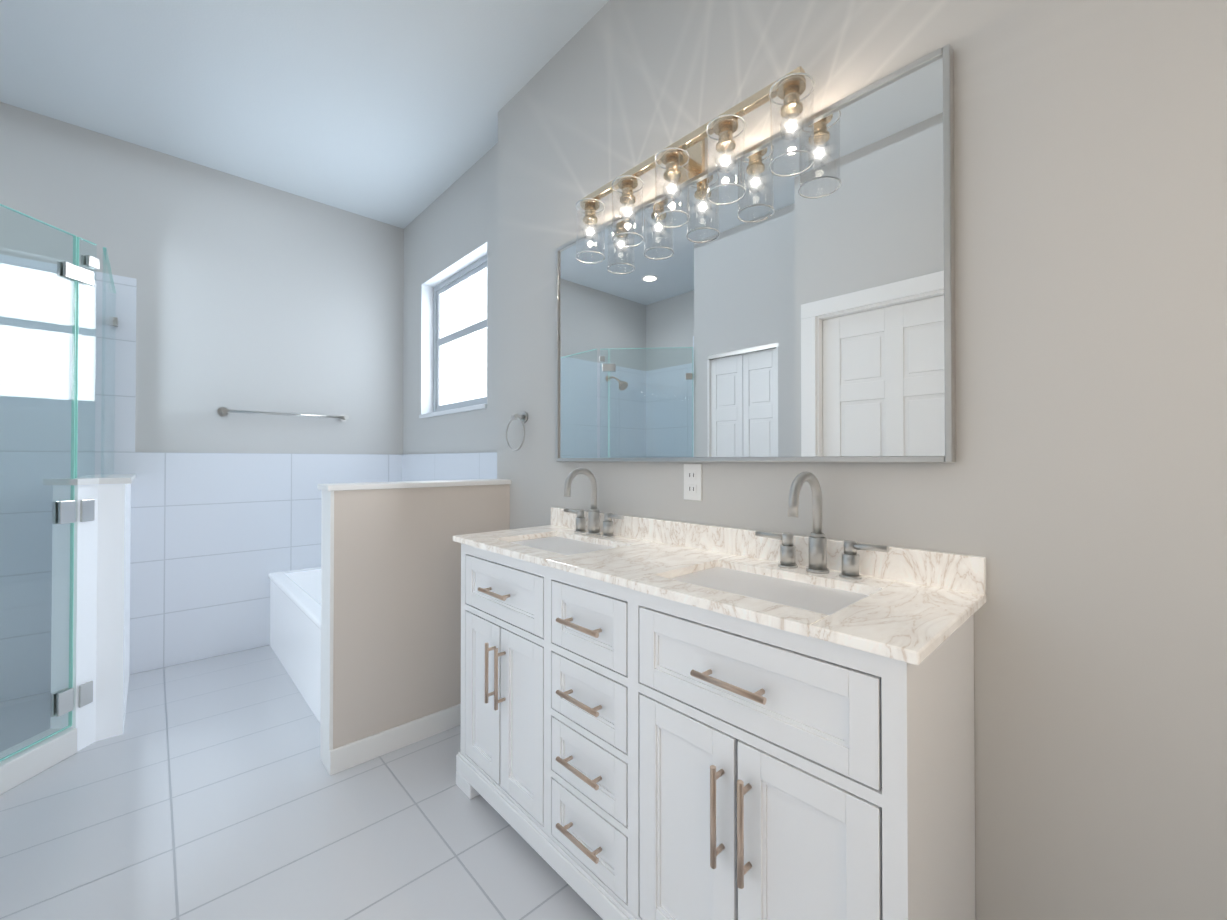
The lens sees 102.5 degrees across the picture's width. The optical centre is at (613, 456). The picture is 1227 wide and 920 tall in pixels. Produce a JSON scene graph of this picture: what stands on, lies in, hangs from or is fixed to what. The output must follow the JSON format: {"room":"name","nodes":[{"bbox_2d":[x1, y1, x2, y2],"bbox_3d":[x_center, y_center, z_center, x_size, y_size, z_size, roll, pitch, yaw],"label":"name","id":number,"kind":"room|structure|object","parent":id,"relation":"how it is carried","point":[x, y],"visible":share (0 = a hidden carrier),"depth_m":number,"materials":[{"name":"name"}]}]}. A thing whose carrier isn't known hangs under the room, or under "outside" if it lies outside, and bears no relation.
{"room":"bathroom","nodes":[
{"label":"bathroom","id":0,"kind":"room"},
{"bbox_2d":[0,102,403,453],"bbox_3d":[-2.815,-0.267,2.707,3.170,2.930,0.200,0,-1,-43],"label":"wall","id":1,"kind":"structure","parent":0,"point":[253,296],"depth_m":3.00,"materials":[{"name":"grey paint"}]},
{"bbox_2d":[0,254,401,701],"bbox_3d":[-2.669,0.108,2.695,2.970,2.180,0.012,0,-1,-43],"label":"tile","id":2,"kind":"structure","parent":1,"relation":"attached to","point":[217,539],"depth_m":2.73,"materials":[{"name":"white tile"}]},
{"bbox_2d":[217,407,348,421],"bbox_3d":[-2.101,-0.268,3.180,0.712,0.052,0.085,0,-1,-43],"label":"towel bar","id":3,"kind":"object","parent":1,"relation":"attached to","point":[222,411],"visible":1,"depth_m":3.11,"materials":[{"name":"silver metal"}]},
{"bbox_2d":[0,645,602,919],"bbox_3d":[-1.048,1.233,0.957,3.370,0.100,5.150,0,-1,-43],"label":"floor","id":4,"kind":"structure","parent":0,"point":[208,789],"depth_m":1.58,"materials":[{"name":"tile"}]},
{"bbox_2d":[0,474,135,794],"bbox_3d":[-2.420,0.642,1.970,0.698,1.100,1.376,0,-1,-43],"label":"wall","id":5,"kind":"structure","parent":4,"relation":"on","point":[101,615],"depth_m":2.04,"materials":[{"name":"tile"}]},
{"bbox_2d":[0,204,117,761],"bbox_3d":[-2.431,0.096,1.982,0.555,1.974,1.349,0,-1,-43],"label":"glass wall","id":6,"kind":"structure","parent":5,"relation":"on","point":[62,699],"depth_m":1.97,"materials":[{"name":"teal"}]},
{"bbox_2d":[268,567,320,722],"bbox_3d":[-1.355,0.969,2.832,0.825,0.460,1.570,0,-1,-43],"label":"bathtub","id":7,"kind":"object","parent":4,"relation":"on","point":[295,620],"visible":0.27,"depth_m":2.60,"materials":[{"name":"white ceramic"}]},
{"bbox_2d":[317,479,510,775],"bbox_3d":[-0.792,0.652,2.189,0.893,1.082,0.160,0,-1,-43],"label":"wall","id":8,"kind":"structure","parent":4,"relation":"on","point":[390,616],"depth_m":2.00,"materials":[{"name":"beige paint"}]},
{"bbox_2d":[453,520,985,919],"bbox_3d":[0.086,0.732,1.395,0.474,0.908,1.475,0,-1,-43],"label":"bathroom vanity","id":9,"kind":"object","parent":4,"relation":"on","point":[667,720],"depth_m":1.02,"materials":[{"name":"white wood"}]},
{"bbox_2d":[561,468,628,523],"bbox_3d":[-0.117,0.138,1.790,0.155,0.193,0.327,0,-1,-43],"label":"faucet","id":10,"kind":"object","parent":9,"relation":"on","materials":[{"name":"silver metal"}]},
{"bbox_2d":[551,508,985,583],"bbox_3d":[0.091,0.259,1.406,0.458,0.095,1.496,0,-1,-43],"label":"backsplash","id":11,"kind":"structure","parent":9,"relation":"on","point":[953,566],"depth_m":1.23,"materials":[{"name":"white stone"}]},
{"bbox_2d":[753,471,892,555],"bbox_3d":[0.460,0.133,1.175,0.155,0.193,0.327,0,-1,-43],"label":"faucet","id":12,"kind":"object","parent":9,"relation":"on","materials":[{"name":"silver metal"}]},
{"bbox_2d":[0,0,608,228],"bbox_3d":[-1.048,-1.797,0.983,3.370,0.100,5.150,0,-1,-43],"label":"ceiling","id":13,"kind":"structure","parent":0,"point":[385,111],"depth_m":2.27,"materials":[{"name":"white paint"}]},
{"bbox_2d":[402,452,496,480],"bbox_3d":[-1.044,0.592,3.120,0.012,1.220,1.586,0,-1,-43],"label":"tile","id":14,"kind":"object","parent":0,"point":[445,466],"depth_m":3.11,"materials":[{"name":"white tile"}]},
{"bbox_2d":[403,143,497,453],"bbox_3d":[-1.038,-0.262,3.276,0.200,2.930,1.800,0,-1,-43],"label":"wall","id":15,"kind":"structure","parent":0,"point":[456,220],"depth_m":3.12,"materials":[{"name":"grey paint"}]},
{"bbox_2d":[419,241,487,417],"bbox_3d":[-0.983,-0.743,3.181,0.175,0.950,0.940,0,-1,-43],"label":"window","id":16,"kind":"structure","parent":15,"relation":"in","point":[454,343],"depth_m":3.29,"materials":[{"name":"white"}]},
{"bbox_2d":[497,0,1226,919],"bbox_3d":[0.680,-0.279,1.357,0.320,2.930,3.350,0,-1,-43],"label":"wall","id":17,"kind":"structure","parent":0,"point":[1075,494],"depth_m":0.96,"materials":[{"name":"grey paint"}]},
{"bbox_2d":[506,412,527,450],"bbox_3d":[-0.435,-0.115,2.264,0.062,0.184,0.159,0,-1,-43],"label":"towel ring","id":18,"kind":"object","parent":17,"relation":"attached to","point":[522,417],"visible":1,"depth_m":2.26,"materials":[{"name":"silver metal"}]},
{"bbox_2d":[684,464,701,500],"bbox_3d":[0.252,0.082,1.570,0.008,0.116,0.070,0,-1,-43],"label":"electrical outlet","id":19,"kind":"object","parent":17,"relation":"attached to","point":[692,481],"visible":1,"depth_m":1.56,"materials":[{"name":"white plastic"}]},
{"bbox_2d":[576,66,814,263],"bbox_3d":[0.197,-0.863,1.530,0.153,0.275,0.883,0,-1,-43],"label":"sconce","id":20,"kind":"object","parent":17,"relation":"attached to","point":[682,159],"visible":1,"depth_m":1.46,"materials":[{"name":"clear glass"}]},
{"bbox_2d":[556,44,955,462],"bbox_3d":[0.247,-0.428,1.563,0.029,0.893,1.400,0,-1,-43],"label":"mirror","id":21,"kind":"object","parent":17,"relation":"attached to","point":[808,315],"visible":0.96,"depth_m":1.31,"materials":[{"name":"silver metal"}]}
]}

